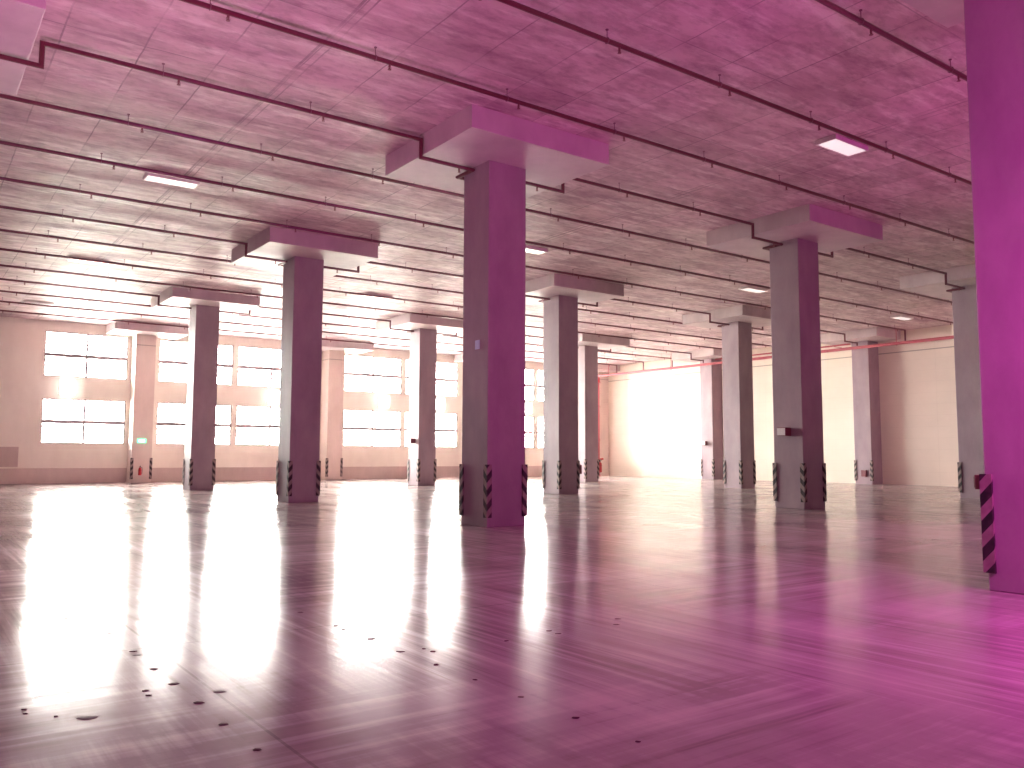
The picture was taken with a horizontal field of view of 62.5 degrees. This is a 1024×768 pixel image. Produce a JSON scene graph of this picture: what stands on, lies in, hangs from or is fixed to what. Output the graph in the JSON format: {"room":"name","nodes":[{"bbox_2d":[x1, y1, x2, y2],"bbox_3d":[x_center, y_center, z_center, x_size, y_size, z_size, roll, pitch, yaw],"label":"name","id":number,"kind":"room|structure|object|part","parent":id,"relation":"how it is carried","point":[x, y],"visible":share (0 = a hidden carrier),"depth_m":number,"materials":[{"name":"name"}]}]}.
{"room":"empty warehouse","nodes":[
{"label":"empty warehouse","id":0,"kind":"room"},
{"bbox_2d":[0,316,542,468],"bbox_3d":[-13.646,1.572,50.815,50.300,8.360,0.250,4,-6,-36],"label":"wall","id":1,"kind":"structure","parent":0,"point":[23,382],"depth_m":45.77,"materials":[{"name":"white paint"}]},
{"bbox_2d":[0,447,18,466],"bbox_3d":[-25.894,3.580,41.513,2.800,1.000,0.050,4,-6,-36],"label":"wall panel","id":2,"kind":"object","parent":1,"relation":"attached to","point":[8,455],"visible":1,"depth_m":42.11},
{"bbox_2d":[59,380,75,394],"bbox_3d":[-23.045,0.188,43.756,0.720,0.760,0.240,4,-6,-36],"label":"wall lamp","id":3,"kind":"object","parent":1,"relation":"attached to","point":[66,387],"visible":1,"depth_m":43.65,"materials":[{"name":"white plastic"}]},
{"bbox_2d":[40,398,125,443],"bbox_3d":[-22.516,1.980,44.392,3.970,2.300,0.280,4,-6,-36],"label":"window","id":4,"kind":"structure","parent":1,"relation":"in","point":[84,410],"depth_m":44.30,"materials":[{"name":"white metal"}]},
{"bbox_2d":[44,331,127,379],"bbox_3d":[-22.504,-1.473,44.685,3.970,2.330,0.280,4,-6,-36],"label":"window","id":5,"kind":"structure","parent":1,"relation":"in","point":[87,345],"depth_m":44.60,"materials":[{"name":"white metal"}]},
{"bbox_2d":[156,402,231,444],"bbox_3d":[-17.961,2.276,47.697,4.080,2.300,0.280,4,-6,-36],"label":"window","id":6,"kind":"structure","parent":1,"relation":"in","point":[183,404],"depth_m":47.16,"materials":[{"name":"white metal"}]},
{"bbox_2d":[158,340,232,384],"bbox_3d":[-17.949,-1.177,47.989,4.080,2.330,0.280,4,-6,-36],"label":"window","id":7,"kind":"structure","parent":1,"relation":"in","point":[180,342],"depth_m":47.45,"materials":[{"name":"white metal"}]},
{"bbox_2d":[236,405,278,445],"bbox_3d":[-14.437,2.505,50.253,4.080,2.300,0.280,4,-6,-36],"label":"window","id":8,"kind":"structure","parent":1,"relation":"in","point":[269,426],"depth_m":49.80,"materials":[{"name":"white metal"}]},
{"bbox_2d":[237,346,280,387],"bbox_3d":[-14.425,-0.948,50.546,4.080,2.330,0.280,4,-6,-36],"label":"window","id":9,"kind":"structure","parent":1,"relation":"in","point":[271,368],"depth_m":50.10,"materials":[{"name":"white metal"}]},
{"bbox_2d":[0,466,541,483],"bbox_3d":[-13.444,5.351,50.453,50.000,0.770,0.070,4,-6,-36],"label":"baseboard","id":10,"kind":"structure","parent":1,"relation":"attached to","point":[20,475],"depth_m":46.44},
{"bbox_2d":[267,390,279,402],"bbox_3d":[-14.186,0.764,50.183,0.720,0.760,0.240,4,-6,-36],"label":"wall lamp","id":11,"kind":"object","parent":1,"relation":"attached to","point":[273,396],"visible":1,"depth_m":50.06,"materials":[{"name":"white plastic"}]},
{"bbox_2d":[343,409,400,446],"bbox_3d":[-9.005,2.858,54.194,4.080,2.300,0.280,4,-6,-36],"label":"window","id":12,"kind":"structure","parent":1,"relation":"in","point":[371,428],"depth_m":54.17,"materials":[{"name":"white metal"}]},
{"bbox_2d":[344,354,401,393],"bbox_3d":[-8.993,-0.594,54.487,4.080,2.330,0.280,4,-6,-36],"label":"window","id":13,"kind":"structure","parent":1,"relation":"in","point":[372,375],"depth_m":54.44,"materials":[{"name":"white metal"}]},
{"bbox_2d":[378,396,388,407],"bbox_3d":[-8.285,1.147,54.463,0.720,0.760,0.240,4,-6,-36],"label":"wall lamp","id":14,"kind":"object","parent":1,"relation":"attached to","point":[383,401],"visible":1,"depth_m":54.33,"materials":[{"name":"white plastic"}]},
{"bbox_2d":[405,412,456,446],"bbox_3d":[-5.481,3.087,56.751,4.080,2.300,0.280,4,-6,-36],"label":"window","id":15,"kind":"structure","parent":1,"relation":"in","point":[406,429],"depth_m":57.41,"materials":[{"name":"white metal"}]},
{"bbox_2d":[406,359,457,396],"bbox_3d":[-5.469,-0.365,57.043,4.080,2.330,0.280,4,-6,-36],"label":"window","id":16,"kind":"structure","parent":1,"relation":"in","point":[456,371],"depth_m":57.71,"materials":[{"name":"white metal"}]},
{"bbox_2d":[436,398,444,409],"bbox_3d":[-4.891,1.368,56.926,0.720,0.760,0.240,4,-6,-36],"label":"wall lamp","id":17,"kind":"object","parent":1,"relation":"attached to","point":[440,403],"visible":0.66,"depth_m":56.83,"materials":[{"name":"white plastic"}]},
{"bbox_2d":[525,403,531,413],"bbox_3d":[1.091,1.757,61.266,0.720,0.760,0.240,4,-6,-36],"label":"wall lamp","id":18,"kind":"object","parent":1,"relation":"attached to","point":[528,406],"visible":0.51,"depth_m":61.20,"materials":[{"name":"white plastic"}]},
{"bbox_2d":[525,416,533,447],"bbox_3d":[-0.098,3.437,60.656,4.080,2.300,0.280,4,-6,-36],"label":"window","id":19,"kind":"structure","parent":1,"relation":"in","point":[526,432],"depth_m":61.64,"materials":[{"name":"white metal"}]},
{"bbox_2d":[525,369,533,400],"bbox_3d":[-0.086,-0.015,60.949,4.080,2.330,0.280,4,-6,-36],"label":"window","id":20,"kind":"structure","parent":1,"relation":"in","point":[526,385],"depth_m":61.93,"materials":[{"name":"white metal"}]},
{"bbox_2d":[538,370,542,400],"bbox_3d":[3.439,0.214,63.505,4.080,2.330,0.280,4,-6,-36],"label":"window","id":21,"kind":"structure","parent":1,"relation":"in","point":[539,386],"depth_m":62.47,"materials":[{"name":"white metal"}]},
{"bbox_2d":[538,417,542,447],"bbox_3d":[3.427,3.667,63.212,4.080,2.300,0.280,4,-6,-36],"label":"window","id":22,"kind":"structure","parent":1,"relation":"in","point":[538,417],"depth_m":62.17,"materials":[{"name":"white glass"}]},
{"bbox_2d":[0,0,974,364],"bbox_3d":[3.623,-4.663,27.826,50.600,0.300,58.550,4,-6,-36],"label":"ceiling","id":23,"kind":"structure","parent":0,"point":[802,57],"depth_m":18.63,"materials":[{"name":"concrete"}]},
{"bbox_2d":[22,300,54,304],"bbox_3d":[-21.478,-3.658,38.291,1.240,0.110,0.500,4,-6,-36],"label":"ceiling light","id":24,"kind":"object","parent":23,"relation":"attached to","point":[23,301],"visible":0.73,"depth_m":38.08,"materials":[{"name":"white plastic"}]},
{"bbox_2d":[68,256,107,265],"bbox_3d":[-14.982,-4.348,29.875,1.240,0.110,0.500,4,-6,-36],"label":"ceiling light","id":25,"kind":"object","parent":23,"relation":"attached to","point":[69,260],"visible":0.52,"depth_m":29.89,"materials":[{"name":"white plastic"}]},
{"bbox_2d":[70,259,105,265],"bbox_3d":[-14.982,-4.329,29.874,1.176,0.050,0.436,4,-6,-36],"label":"diffuser","id":26,"kind":"object","parent":25,"relation":"attached to","point":[71,260],"depth_m":29.89,"materials":[{"name":"white plastic"}]},
{"bbox_2d":[143,172,199,189],"bbox_3d":[-8.485,-5.074,21.053,1.240,0.110,0.500,4,-6,-36],"label":"ceiling light","id":27,"kind":"object","parent":23,"relation":"attached to","point":[151,177],"visible":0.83,"depth_m":20.99,"materials":[{"name":"white plastic"}]},
{"bbox_2d":[145,176,196,188],"bbox_3d":[-8.485,-5.054,21.052,1.176,0.050,0.436,4,-6,-36],"label":"diffuser","id":28,"kind":"object","parent":27,"relation":"attached to","point":[167,180],"depth_m":20.99,"materials":[{"name":"white plastic"}]},
{"bbox_2d":[0,310,616,372],"bbox_3d":[-11.948,-2.468,48.077,48.770,0.760,0.111,4,-6,-36],"label":"pipe","id":29,"kind":"object","parent":23,"relation":"hanging from","point":[128,322],"visible":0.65,"depth_m":44.27,"materials":[{"name":"grey metal"}]},
{"bbox_2d":[0,297,643,369],"bbox_3d":[-10.322,-2.651,45.852,48.770,0.760,0.111,4,-6,-36],"label":"pipe","id":30,"kind":"object","parent":23,"relation":"hanging from","point":[9,302],"visible":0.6,"depth_m":42.69,"materials":[{"name":"metal"}]},
{"bbox_2d":[0,287,672,366],"bbox_3d":[-8.695,-2.834,43.627,48.770,0.760,0.111,4,-6,-36],"label":"pipe","id":31,"kind":"object","parent":23,"relation":"hanging from","point":[82,298],"visible":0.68,"depth_m":40.56,"materials":[{"name":"brown metal"}]},
{"bbox_2d":[0,278,703,362],"bbox_3d":[-7.242,-3.008,41.639,48.770,0.740,0.698,4,-6,-36],"label":"pipe","id":32,"kind":"object","parent":23,"relation":"hanging from","point":[4,279],"visible":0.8,"depth_m":37.55,"materials":[{"name":"brown metal"}]},
{"bbox_2d":[0,263,721,349],"bbox_3d":[-5.443,-3.200,39.177,48.770,0.760,0.111,4,-6,-36],"label":"pipe","id":33,"kind":"object","parent":23,"relation":"hanging from","point":[1,265],"visible":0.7,"depth_m":35.20,"materials":[{"name":"metal"}]},
{"bbox_2d":[361,293,392,299],"bbox_3d":[-5.795,-3.772,36.294,1.240,0.110,0.500,4,-6,-36],"label":"ceiling light","id":34,"kind":"object","parent":23,"relation":"attached to","point":[364,293],"visible":0.46,"depth_m":36.21,"materials":[{"name":"white plastic"}]},
{"bbox_2d":[0,228,770,335],"bbox_3d":[-2.191,-3.566,34.727,48.770,0.760,0.111,4,-6,-36],"label":"pipe","id":35,"kind":"object","parent":23,"relation":"hanging from","point":[2,230],"visible":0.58,"depth_m":28.80,"materials":[{"name":"metal"}]},
{"bbox_2d":[0,248,771,346],"bbox_3d":[-3.817,-3.383,36.952,48.770,0.760,0.111,4,-6,-36],"label":"pipe","id":36,"kind":"object","parent":23,"relation":"hanging from","point":[2,249],"visible":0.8,"depth_m":32.66,"materials":[{"name":"metal"}]},
{"bbox_2d":[0,205,857,345],"bbox_3d":[-0.738,-3.740,32.739,48.770,0.740,0.698,4,-6,-36],"label":"pipe","id":37,"kind":"object","parent":23,"relation":"hanging from","point":[1,206],"visible":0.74,"depth_m":27.38,"materials":[{"name":"metal"}]},
{"bbox_2d":[0,176,905,340],"bbox_3d":[1.061,-3.932,30.276,48.770,0.760,0.111,4,-6,-36],"label":"pipe","id":38,"kind":"object","parent":23,"relation":"hanging from","point":[1,178],"visible":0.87,"depth_m":25.54,"materials":[{"name":"metal"}]},
{"bbox_2d":[0,93,951,304],"bbox_3d":[4.313,-4.298,25.826,48.770,0.760,0.111,4,-6,-36],"label":"pipe","id":39,"kind":"object","parent":23,"relation":"hanging from","point":[4,96],"visible":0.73,"depth_m":19.82,"materials":[{"name":"metal"}]},
{"bbox_2d":[0,140,952,324],"bbox_3d":[2.687,-4.115,28.051,48.770,0.760,0.111,4,-6,-36],"label":"pipe","id":40,"kind":"object","parent":23,"relation":"hanging from","point":[114,164],"visible":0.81,"depth_m":22.74,"materials":[{"name":"metal"}]},
{"bbox_2d":[0,40,964,292],"bbox_3d":[5.767,-4.472,23.838,48.770,0.740,0.698,4,-6,-36],"label":"pipe","id":41,"kind":"object","parent":23,"relation":"hanging from","point":[43,44],"visible":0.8,"depth_m":17.20,"materials":[{"name":"metal"}]},
{"bbox_2d":[526,245,547,254],"bbox_3d":[0.549,-4.457,27.952,1.240,0.110,0.500,4,-6,-36],"label":"ceiling light","id":42,"kind":"object","parent":23,"relation":"attached to","point":[529,249],"visible":0.45,"depth_m":27.98,"materials":[{"name":"white plastic"}]},
{"bbox_2d":[526,249,543,253],"bbox_3d":[0.548,-4.437,27.950,1.176,0.050,0.436,4,-6,-36],"label":"diffuser","id":43,"kind":"object","parent":42,"relation":"attached to","point":[532,251],"depth_m":28.06,"materials":[{"name":"white plastic"}]},
{"bbox_2d":[179,0,973,243],"bbox_3d":[7.565,-4.664,21.376,48.770,0.760,0.111,4,-6,-36],"label":"pipe","id":44,"kind":"object","parent":23,"relation":"hanging from","point":[205,5],"visible":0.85,"depth_m":15.91,"materials":[{"name":"metal"}]},
{"bbox_2d":[479,0,971,184],"bbox_3d":[9.191,-4.847,19.151,48.770,0.760,0.111,4,-6,-36],"label":"pipe","id":45,"kind":"object","parent":23,"relation":"hanging from","point":[512,3],"visible":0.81,"depth_m":15.08,"materials":[{"name":"metal"}]},
{"bbox_2d":[738,285,767,292],"bbox_3d":[9.852,-3.868,34.516,1.240,0.110,0.500,4,-6,-36],"label":"ceiling light","id":46,"kind":"object","parent":23,"relation":"attached to","point":[747,288],"visible":1,"depth_m":34.34,"materials":[{"name":"white plastic"}]},
{"bbox_2d":[741,288,764,292],"bbox_3d":[9.852,-3.848,34.514,1.176,0.050,0.436,4,-6,-36],"label":"diffuser","id":47,"kind":"object","parent":46,"relation":"attached to","point":[755,290],"depth_m":34.52,"materials":[{"name":"white plastic"}]},
{"bbox_2d":[598,335,953,376],"bbox_3d":[23.224,-2.836,41.144,0.219,0.952,56.530,4,-6,-36],"label":"pipe","id":48,"kind":"object","parent":23,"relation":"hanging from","point":[944,337],"visible":0.56,"depth_m":47.99,"materials":[{"name":"metal"}]},
{"bbox_2d":[815,134,867,156],"bbox_3d":[7.245,-5.232,18.535,1.240,0.110,0.500,4,-6,-36],"label":"ceiling light","id":49,"kind":"object","parent":23,"relation":"attached to","point":[836,143],"visible":1,"depth_m":18.43,"materials":[{"name":"white plastic"}]},
{"bbox_2d":[819,139,865,155],"bbox_3d":[7.245,-5.212,18.533,1.176,0.050,0.436,4,-6,-36],"label":"diffuser","id":50,"kind":"object","parent":49,"relation":"attached to","point":[846,147],"depth_m":18.47,"materials":[{"name":"white plastic"}]},
{"bbox_2d":[815,0,966,81],"bbox_3d":[10.818,-5.030,16.926,48.770,0.760,0.111,4,-6,-36],"label":"pipe","id":51,"kind":"object","parent":23,"relation":"hanging from","point":[834,7],"visible":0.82,"depth_m":13.43,"materials":[{"name":"metal"}]},
{"bbox_2d":[890,315,913,319],"bbox_3d":[19.088,-3.257,41.340,1.240,0.110,0.500,4,-6,-36],"label":"ceiling light","id":52,"kind":"object","parent":23,"relation":"attached to","point":[900,317],"visible":1,"depth_m":41.16,"materials":[{"name":"white plastic"}]},
{"bbox_2d":[0,476,1023,767],"bbox_3d":[3.592,3.941,27.096,50.600,0.250,58.550,4,-6,-36],"label":"floor","id":53,"kind":"structure","parent":0,"point":[866,628],"depth_m":7.30,"materials":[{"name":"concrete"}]},
{"bbox_2d":[0,0,45,94],"bbox_3d":[-9.265,-1.682,12.260,3.620,8.360,3.620,4,-6,-36],"label":"concrete column","id":54,"kind":"structure","parent":53,"relation":"on","point":[20,20],"depth_m":12.91,"materials":[{"name":"white concrete"}]},
{"bbox_2d":[77,716,98,719],"bbox_3d":[-2.426,1.904,4.820,0.108,0.003,0.071,-1,-5,12],"label":"flake","id":55,"kind":"object","parent":53,"relation":"on","point":[81,717],"visible":1,"depth_m":4.82,"materials":[{"name":"grey"}]},
{"bbox_2d":[106,320,187,482],"bbox_3d":[-19.551,1.050,44.899,3.620,8.360,2.399,4,-6,-36],"label":"concrete column","id":56,"kind":"structure","parent":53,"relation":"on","point":[144,336],"depth_m":44.94,"materials":[{"name":"concrete"}]},
{"bbox_2d":[137,439,145,442],"bbox_3d":[-19.626,3.014,44.758,0.440,0.220,0.097,4,-6,-36],"label":"exit sign","id":57,"kind":"object","parent":56,"relation":"attached to","point":[138,440],"visible":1,"depth_m":44.70,"materials":[{"name":"green"}]},
{"bbox_3d":[-19.537,-2.881,45.232,3.620,0.470,2.399,4,-6,-36],"label":"drop panel","id":58,"kind":"part","parent":56,"relation":"part of","materials":[{"name":"concrete"}]},
{"bbox_2d":[151,286,259,489],"bbox_3d":[-13.407,0.358,36.491,3.620,8.360,3.620,4,-6,-36],"label":"concrete column","id":59,"kind":"structure","parent":53,"relation":"on","point":[199,461],"depth_m":36.06,"materials":[{"name":"white concrete"}]},
{"bbox_3d":[-13.393,-3.573,36.824,3.620,0.470,3.620,4,-6,-36],"label":"drop panel","id":60,"kind":"part","parent":59,"relation":"part of","materials":[{"name":"concrete"}]},
{"bbox_2d":[231,226,377,502],"bbox_3d":[-6.903,-0.374,27.591,3.620,8.360,3.620,4,-6,-36],"label":"concrete column","id":61,"kind":"structure","parent":53,"relation":"on","point":[298,465],"depth_m":27.15,"materials":[{"name":"white concrete"}]},
{"bbox_3d":[-6.889,-4.305,27.925,3.620,0.470,3.620,4,-6,-36],"label":"drop panel","id":62,"kind":"part","parent":61,"relation":"part of","materials":[{"name":"concrete"}]},
{"bbox_2d":[320,338,372,479],"bbox_3d":[-10.685,1.626,51.330,3.620,8.360,2.399,4,-6,-36],"label":"pilaster","id":63,"kind":"object","parent":53,"relation":"on","point":[331,459],"visible":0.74,"depth_m":51.39,"materials":[{"name":"concrete"}]},
{"bbox_3d":[-10.672,-2.305,51.663,3.620,0.470,2.399,4,-6,-36],"label":"drop panel","id":64,"kind":"part","parent":63,"relation":"part of","materials":[{"name":"concrete"}]},
{"bbox_2d":[376,313,462,485],"bbox_3d":[-4.541,0.934,42.922,3.620,8.360,3.620,4,-6,-36],"label":"concrete column","id":65,"kind":"structure","parent":53,"relation":"on","point":[421,463],"depth_m":42.48,"materials":[{"name":"white concrete"}]},
{"bbox_2d":[408,438,415,442],"bbox_3d":[-5.027,2.850,42.331,0.282,0.240,0.300,4,-6,-36],"label":"box light","id":66,"kind":"object","parent":65,"relation":"attached to","point":[410,440],"visible":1,"depth_m":42.22,"materials":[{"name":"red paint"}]},
{"bbox_3d":[-4.527,-2.997,43.256,3.620,0.470,3.620,4,-6,-36],"label":"drop panel","id":67,"kind":"part","parent":65,"relation":"part of","materials":[{"name":"concrete"}]},
{"bbox_2d":[454,354,462,362],"bbox_3d":[-1.820,2.202,57.762,3.620,8.360,2.399,4,-6,-36],"label":"pilaster","id":68,"kind":"object","parent":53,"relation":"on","point":[457,358],"visible":0.09,"depth_m":57.64,"materials":[{"name":"concrete"}]},
{"bbox_2d":[385,104,608,526],"bbox_3d":[-0.399,-1.106,18.692,3.620,8.360,3.620,4,-6,-36],"label":"concrete column","id":69,"kind":"structure","parent":53,"relation":"on","point":[505,152],"depth_m":18.26,"materials":[{"name":"white concrete"}]},
{"bbox_2d":[475,340,479,349],"bbox_3d":[-0.750,-0.850,18.291,0.014,0.200,0.170,4,-6,-36],"label":"sign","id":70,"kind":"object","parent":69,"relation":"attached to","point":[477,342],"visible":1,"depth_m":18.28,"materials":[{"name":"white plastic"}]},
{"bbox_3d":[-0.385,-5.037,19.025,3.620,0.470,3.620,4,-6,-36],"label":"drop panel","id":71,"kind":"part","parent":69,"relation":"part of","materials":[{"name":"concrete"}]},
{"bbox_2d":[525,273,623,493],"bbox_3d":[1.963,0.203,34.023,3.620,8.360,3.620,4,-6,-36],"label":"concrete column","id":72,"kind":"structure","parent":53,"relation":"on","point":[560,463],"depth_m":33.60,"materials":[{"name":"white concrete"}]},
{"bbox_3d":[1.976,-3.728,34.356,3.620,0.470,3.620,4,-6,-36],"label":"drop panel","id":73,"kind":"part","parent":72,"relation":"part of","materials":[{"name":"concrete"}]},
{"bbox_2d":[598,377,602,475],"bbox_3d":[6.608,3.108,63.721,0.640,7.620,0.390,4,-6,-36],"label":"riser pipe","id":74,"kind":"object","parent":53,"relation":"on","point":[599,458],"visible":0.54,"depth_m":63.58,"materials":[{"name":"metal"}]},
{"bbox_2d":[578,333,629,481],"bbox_3d":[4.325,1.511,49.354,3.620,8.360,3.620,4,-6,-36],"label":"concrete column","id":75,"kind":"structure","parent":53,"relation":"on","point":[588,344],"depth_m":48.89,"materials":[{"name":"white concrete"}]},
{"bbox_2d":[599,460,601,471],"bbox_3d":[5.109,4.772,49.131,0.276,0.728,0.298,-2,-5,20],"label":"fire extinguisher","id":76,"kind":"object","parent":75,"relation":"attached to","point":[600,463],"visible":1,"depth_m":49.03,"materials":[{"name":"red metal"}]},
{"bbox_3d":[4.338,-2.420,49.687,3.620,0.470,3.620,4,-6,-36],"label":"drop panel","id":77,"kind":"part","parent":75,"relation":"part of","materials":[{"name":"concrete"}]},
{"bbox_2d":[598,363,619,475],"bbox_3d":[6.523,2.745,63.814,2.326,8.360,2.399,4,-6,-36],"label":"pilaster","id":78,"kind":"object","parent":53,"relation":"on","point":[602,369],"visible":0.48,"depth_m":64.25,"materials":[{"name":"concrete"}]},
{"bbox_3d":[6.537,-1.186,64.147,2.326,0.470,2.399,4,-6,-36],"label":"drop panel","id":79,"kind":"part","parent":78,"relation":"part of","materials":[{"name":"concrete"}]},
{"bbox_2d":[672,348,722,479],"bbox_3d":[12.667,2.053,55.406,2.326,8.360,3.620,4,-6,-36],"label":"concrete column","id":80,"kind":"structure","parent":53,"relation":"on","point":[710,375],"depth_m":55.39,"materials":[{"name":"concrete"}]},
{"bbox_3d":[12.681,-1.878,55.739,2.326,0.470,3.620,4,-6,-36],"label":"drop panel","id":81,"kind":"part","parent":80,"relation":"part of","materials":[{"name":"concrete"}]},
{"bbox_2d":[700,441,707,444],"bbox_3d":[12.589,3.892,55.429,0.272,0.260,0.460,4,-6,-36],"label":"box light","id":82,"kind":"object","parent":80,"relation":"attached to","point":[701,442],"visible":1,"depth_m":55.28,"materials":[{"name":"red paint"}]},
{"bbox_2d":[682,305,770,488],"bbox_3d":[10.828,0.779,40.455,3.620,8.360,3.620,4,-6,-36],"label":"concrete column","id":83,"kind":"structure","parent":53,"relation":"on","point":[739,464],"depth_m":40.05,"materials":[{"name":"white concrete"}]},
{"bbox_3d":[10.842,-3.152,40.788,3.620,0.470,3.620,4,-6,-36],"label":"drop panel","id":84,"kind":"part","parent":83,"relation":"part of","materials":[{"name":"concrete"}]},
{"bbox_2d":[706,204,882,508],"bbox_3d":[8.466,-0.529,25.123,3.620,8.360,3.620,4,-6,-36],"label":"concrete column","id":85,"kind":"structure","parent":53,"relation":"on","point":[804,231],"depth_m":24.72,"materials":[{"name":"white concrete"}]},
{"bbox_2d":[777,427,790,435],"bbox_3d":[7.926,1.392,24.607,0.282,0.240,0.300,4,-6,-36],"label":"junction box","id":86,"kind":"object","parent":85,"relation":"attached to","point":[784,431],"visible":1,"depth_m":24.49,"materials":[{"name":"red paint"}]},
{"bbox_3d":[7.816,1.385,24.528,0.012,0.210,0.270,4,-6,-36],"label":"panel","id":87,"kind":"part","parent":86,"relation":"part of","materials":[{"name":"white plastic"}]},
{"bbox_3d":[8.480,-4.460,25.457,3.620,0.470,3.620,4,-6,-36],"label":"drop panel","id":88,"kind":"part","parent":85,"relation":"part of","materials":[{"name":"concrete"}]},
{"bbox_2d":[820,327,899,484],"bbox_3d":[19.171,1.321,46.507,2.326,8.360,3.620,4,-6,-36],"label":"concrete column","id":89,"kind":"structure","parent":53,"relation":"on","point":[865,362],"depth_m":46.48,"materials":[{"name":"concrete"}]},
{"bbox_3d":[19.185,-2.610,46.840,2.326,0.470,3.620,4,-6,-36],"label":"drop panel","id":90,"kind":"part","parent":89,"relation":"part of","materials":[{"name":"concrete"}]},
{"bbox_2d":[861,470,866,476],"bbox_3d":[19.288,4.892,46.240,0.154,0.340,0.300,4,-6,-36],"label":"junction box","id":91,"kind":"object","parent":89,"relation":"attached to","point":[863,472],"visible":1,"depth_m":46.16,"materials":[{"name":"red paint"}]},
{"bbox_2d":[899,264,983,498],"bbox_3d":[17.332,0.047,31.555,3.620,8.360,3.620,4,-6,-36],"label":"concrete column","id":92,"kind":"structure","parent":53,"relation":"on","point":[964,302],"depth_m":31.30,"materials":[{"name":"white concrete"}]},
{"bbox_3d":[17.346,-3.884,31.888,3.620,0.470,3.620,4,-6,-36],"label":"drop panel","id":93,"kind":"part","parent":92,"relation":"part of","materials":[{"name":"concrete"}]},
{"bbox_2d":[902,0,1023,594],"bbox_3d":[6.105,-1.838,9.792,3.620,8.360,3.620,4,-6,-36],"label":"concrete column","id":94,"kind":"structure","parent":53,"relation":"on","point":[994,29],"depth_m":9.63,"materials":[{"name":"white concrete"}]},
{"bbox_3d":[6.118,-5.769,10.126,3.620,0.470,3.620,4,-6,-36],"label":"drop panel","id":95,"kind":"part","parent":94,"relation":"part of","materials":[{"name":"concrete"}]},
{"bbox_2d":[974,474,979,488],"bbox_3d":[5.547,1.141,9.850,0.400,0.170,0.144,4,-6,-36],"label":"junction box","id":96,"kind":"object","parent":94,"relation":"attached to","point":[976,477],"visible":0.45,"depth_m":9.76,"materials":[{"name":"red paint"}]},
{"bbox_2d":[608,324,958,486],"bbox_3d":[23.848,0.983,42.328,0.300,8.360,58.250,4,-6,-36],"label":"wall","id":97,"kind":"structure","parent":0,"point":[655,416],"depth_m":49.11,"materials":[{"name":"white paint"}]},
{"bbox_2d":[715,343,850,359],"bbox_3d":[16.515,-1.902,51.761,0.793,0.113,9.700,4,-6,-36],"label":"pipe","id":98,"kind":"object","parent":97,"relation":"attached to","point":[848,343],"visible":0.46,"depth_m":48.93,"materials":[{"name":"metal"}]}
]}

